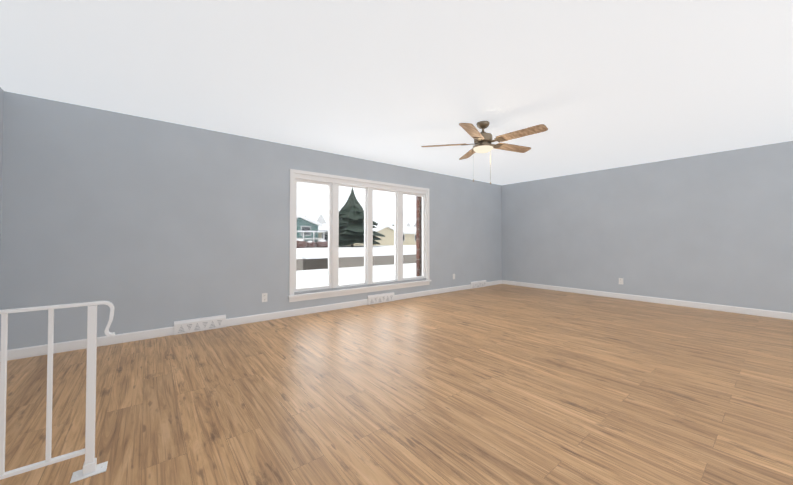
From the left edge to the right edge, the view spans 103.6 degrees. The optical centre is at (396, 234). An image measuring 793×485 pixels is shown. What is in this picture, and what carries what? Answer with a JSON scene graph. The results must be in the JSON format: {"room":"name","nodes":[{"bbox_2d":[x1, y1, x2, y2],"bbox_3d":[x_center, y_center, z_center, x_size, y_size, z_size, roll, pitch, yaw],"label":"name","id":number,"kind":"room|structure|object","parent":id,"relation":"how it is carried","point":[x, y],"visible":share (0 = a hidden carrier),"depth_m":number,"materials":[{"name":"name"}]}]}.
{"room":"empty living room","nodes":[
{"label":"empty living room","id":0,"kind":"room"},
{"bbox_2d":[0,87,3,255],"bbox_3d":[-1.547,-0.125,0.115,0.220,2.440,7.170,1,-1,-39],"label":"wall","id":1,"kind":"structure","parent":0,"point":[1,120],"depth_m":2.80,"materials":[{"name":"grey paint"}]},
{"bbox_2d":[0,91,501,349],"bbox_3d":[-0.516,-0.034,5.328,7.900,2.440,0.130,1,-1,-39],"label":"wall","id":2,"kind":"structure","parent":0,"point":[140,223],"depth_m":3.52,"materials":[{"name":"grey paint"}]},
{"bbox_2d":[174,315,225,334],"bbox_3d":[-2.345,1.080,3.744,0.530,0.156,0.032,1,-1,-39],"label":"air vent","id":3,"kind":"object","parent":2,"relation":"in","point":[197,324],"visible":1,"depth_m":3.72,"materials":[{"name":"white metal"}]},
{"bbox_2d":[7,280,501,360],"bbox_3d":[-0.471,1.137,5.252,7.900,0.095,0.014,1,-1,-39],"label":"baseboard","id":4,"kind":"structure","parent":2,"relation":"attached to","point":[31,351],"depth_m":3.57,"materials":[{"name":"white"}]},
{"bbox_2d":[262,293,266,301],"bbox_3d":[-1.781,0.857,4.215,0.072,0.116,0.012,1,-1,-39],"label":"electrical outlet","id":5,"kind":"object","parent":2,"relation":"attached to","point":[264,297],"visible":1,"depth_m":4.21,"materials":[{"name":"white plastic"}]},
{"bbox_2d":[288,169,431,301],"bbox_3d":[-0.506,0.034,5.386,2.810,1.895,0.310,1,-1,-39],"label":"window","id":6,"kind":"structure","parent":2,"relation":"in","point":[333,287],"depth_m":5.19,"materials":[{"name":"white wood"}]},
{"bbox_2d":[367,292,394,304],"bbox_3d":[-0.263,1.109,5.407,0.560,0.156,0.032,1,-1,-39],"label":"air vent","id":7,"kind":"object","parent":2,"relation":"in","point":[380,298],"visible":1,"depth_m":5.39,"materials":[{"name":"white metal"}]},
{"bbox_2d":[470,280,486,288],"bbox_3d":[1.871,1.139,7.111,0.560,0.156,0.032,1,-1,-39],"label":"air vent","id":8,"kind":"object","parent":2,"relation":"in","point":[478,284],"visible":1,"depth_m":7.09,"materials":[{"name":"white metal"}]},
{"bbox_2d":[0,284,792,484],"bbox_3d":[1.625,1.189,2.627,8.340,0.100,7.170,1,-1,-39],"label":"floor","id":9,"kind":"structure","parent":0,"point":[502,384],"depth_m":2.13,"materials":[{"name":"brown wood"}]},
{"bbox_2d":[0,301,114,482],"bbox_3d":[-1.733,0.716,1.238,0.910,0.797,0.080,1,-1,-39],"label":"stair railing","id":10,"kind":"object","parent":9,"relation":"on","point":[91,467],"visible":1,"depth_m":1.40,"materials":[{"name":"white metal"}]},
{"bbox_2d":[0,0,792,184],"bbox_3d":[1.625,-1.351,2.671,8.340,0.100,7.170,1,-1,-39],"label":"ceiling","id":11,"kind":"structure","parent":0,"point":[594,85],"depth_m":2.52,"materials":[{"name":"white paint"}]},
{"bbox_2d":[421,121,547,183],"bbox_3d":[1.037,-0.929,3.580,1.372,0.712,1.337,1,-1,-39],"label":"ceiling fan","id":12,"kind":"object","parent":11,"relation":"hanging from","point":[483,140],"visible":1,"depth_m":3.51,"materials":[{"name":"brown wood"}]},
{"bbox_2d":[416,196,421,275],"bbox_3d":[-0.585,-0.033,5.414,7.900,2.440,0.090,1,-1,-39],"label":"brick wall","id":13,"kind":"structure","parent":0,"point":[419,246],"depth_m":6.21,"materials":[{"name":"brown brick"}]},
{"bbox_2d":[501,141,792,312],"bbox_3d":[4.797,-0.037,5.182,0.220,2.440,7.170,1,-1,-39],"label":"wall","id":14,"kind":"structure","parent":0,"point":[714,228],"depth_m":5.27,"materials":[{"name":"grey paint"}]},
{"bbox_2d":[502,280,792,319],"bbox_3d":[4.705,1.134,5.089,0.014,0.095,6.730,1,-1,-39],"label":"baseboard","id":15,"kind":"structure","parent":14,"relation":"attached to","point":[756,312],"depth_m":5.25,"materials":[{"name":"white"}]},
{"label":"outside","id":16,"kind":"structure","parent":0,"visible":0},
{"bbox_2d":[296,254,415,274],"bbox_3d":[16.859,2.712,43.106,240.000,0.460,13.400,1,-1,-39],"label":"street","id":17,"kind":"structure","parent":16,"point":[352,262],"depth_m":24.92,"materials":[{"name":"grey asphalt"}]},
{"bbox_2d":[302,256,327,269],"bbox_3d":[-4.960,1.819,19.481,1.700,0.855,0.600,1,-1,-39],"label":"planter","id":18,"kind":"object","parent":17,"relation":"on","point":[317,263],"depth_m":19.21,"materials":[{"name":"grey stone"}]},
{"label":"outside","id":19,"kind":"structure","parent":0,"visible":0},
{"bbox_2d":[296,266,415,287],"bbox_3d":[24.457,2.627,33.594,240.000,0.300,12.750,1,-1,-39],"label":"snow","id":20,"kind":"object","parent":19,"point":[320,279],"depth_m":15.57,"materials":[{"name":"white snow"}]},
{"bbox_2d":[296,245,415,258],"bbox_3d":[-31.013,3.458,103.029,240.000,1.050,140.000,1,-1,-39],"label":"yard","id":21,"kind":"structure","parent":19,"point":[350,249],"depth_m":37.13,"materials":[{"name":"white snow"}]},
{"bbox_2d":[297,238,306,247],"bbox_3d":[-13.181,1.228,42.340,2.131,1.299,2.208,1,-1,-39],"label":"bush","id":22,"kind":"object","parent":21,"relation":"on","point":[300,241],"depth_m":41.62,"materials":[{"name":"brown plant"}]},
{"bbox_2d":[297,214,323,241],"bbox_3d":[-16.791,-0.659,48.839,7.300,5.300,11.530,1,-1,-39],"label":"house","id":23,"kind":"structure","parent":21,"relation":"on","point":[307,230],"depth_m":46.52,"materials":[{"name":"teal"}]},
{"bbox_2d":[306,241,315,247],"bbox_3d":[-12.066,1.404,43.743,1.595,0.994,1.555,1,-1,-39],"label":"bush","id":24,"kind":"object","parent":21,"relation":"on","point":[311,244],"depth_m":43.24,"materials":[{"name":"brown plant"}]},
{"bbox_2d":[315,240,327,247],"bbox_3d":[-10.656,1.356,44.536,1.857,1.118,1.810,1,-1,-39],"label":"bush","id":25,"kind":"object","parent":21,"relation":"on","point":[321,242],"depth_m":43.98,"materials":[{"name":"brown plant"}]},
{"bbox_2d":[322,188,384,246],"bbox_3d":[-7.321,-2.934,50.282,10.526,9.900,10.612,1,-1,-39],"label":"spruce tree","id":26,"kind":"object","parent":21,"relation":"on","point":[353,215],"depth_m":48.31,"materials":[{"name":"green plant"}]},
{"bbox_2d":[305,214,415,226],"bbox_3d":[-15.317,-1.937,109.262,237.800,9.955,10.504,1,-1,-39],"label":"tree","id":27,"kind":"object","parent":21,"relation":"on","point":[321,220],"depth_m":101.22,"materials":[{"name":"grey"}]},
{"bbox_2d":[318,224,415,245],"bbox_3d":[-5.085,-0.016,64.217,29.000,4.550,10.100,1,-1,-39],"label":"house","id":28,"kind":"structure","parent":21,"relation":"on","point":[410,231],"depth_m":61.21,"materials":[{"name":"beige"}]}
]}

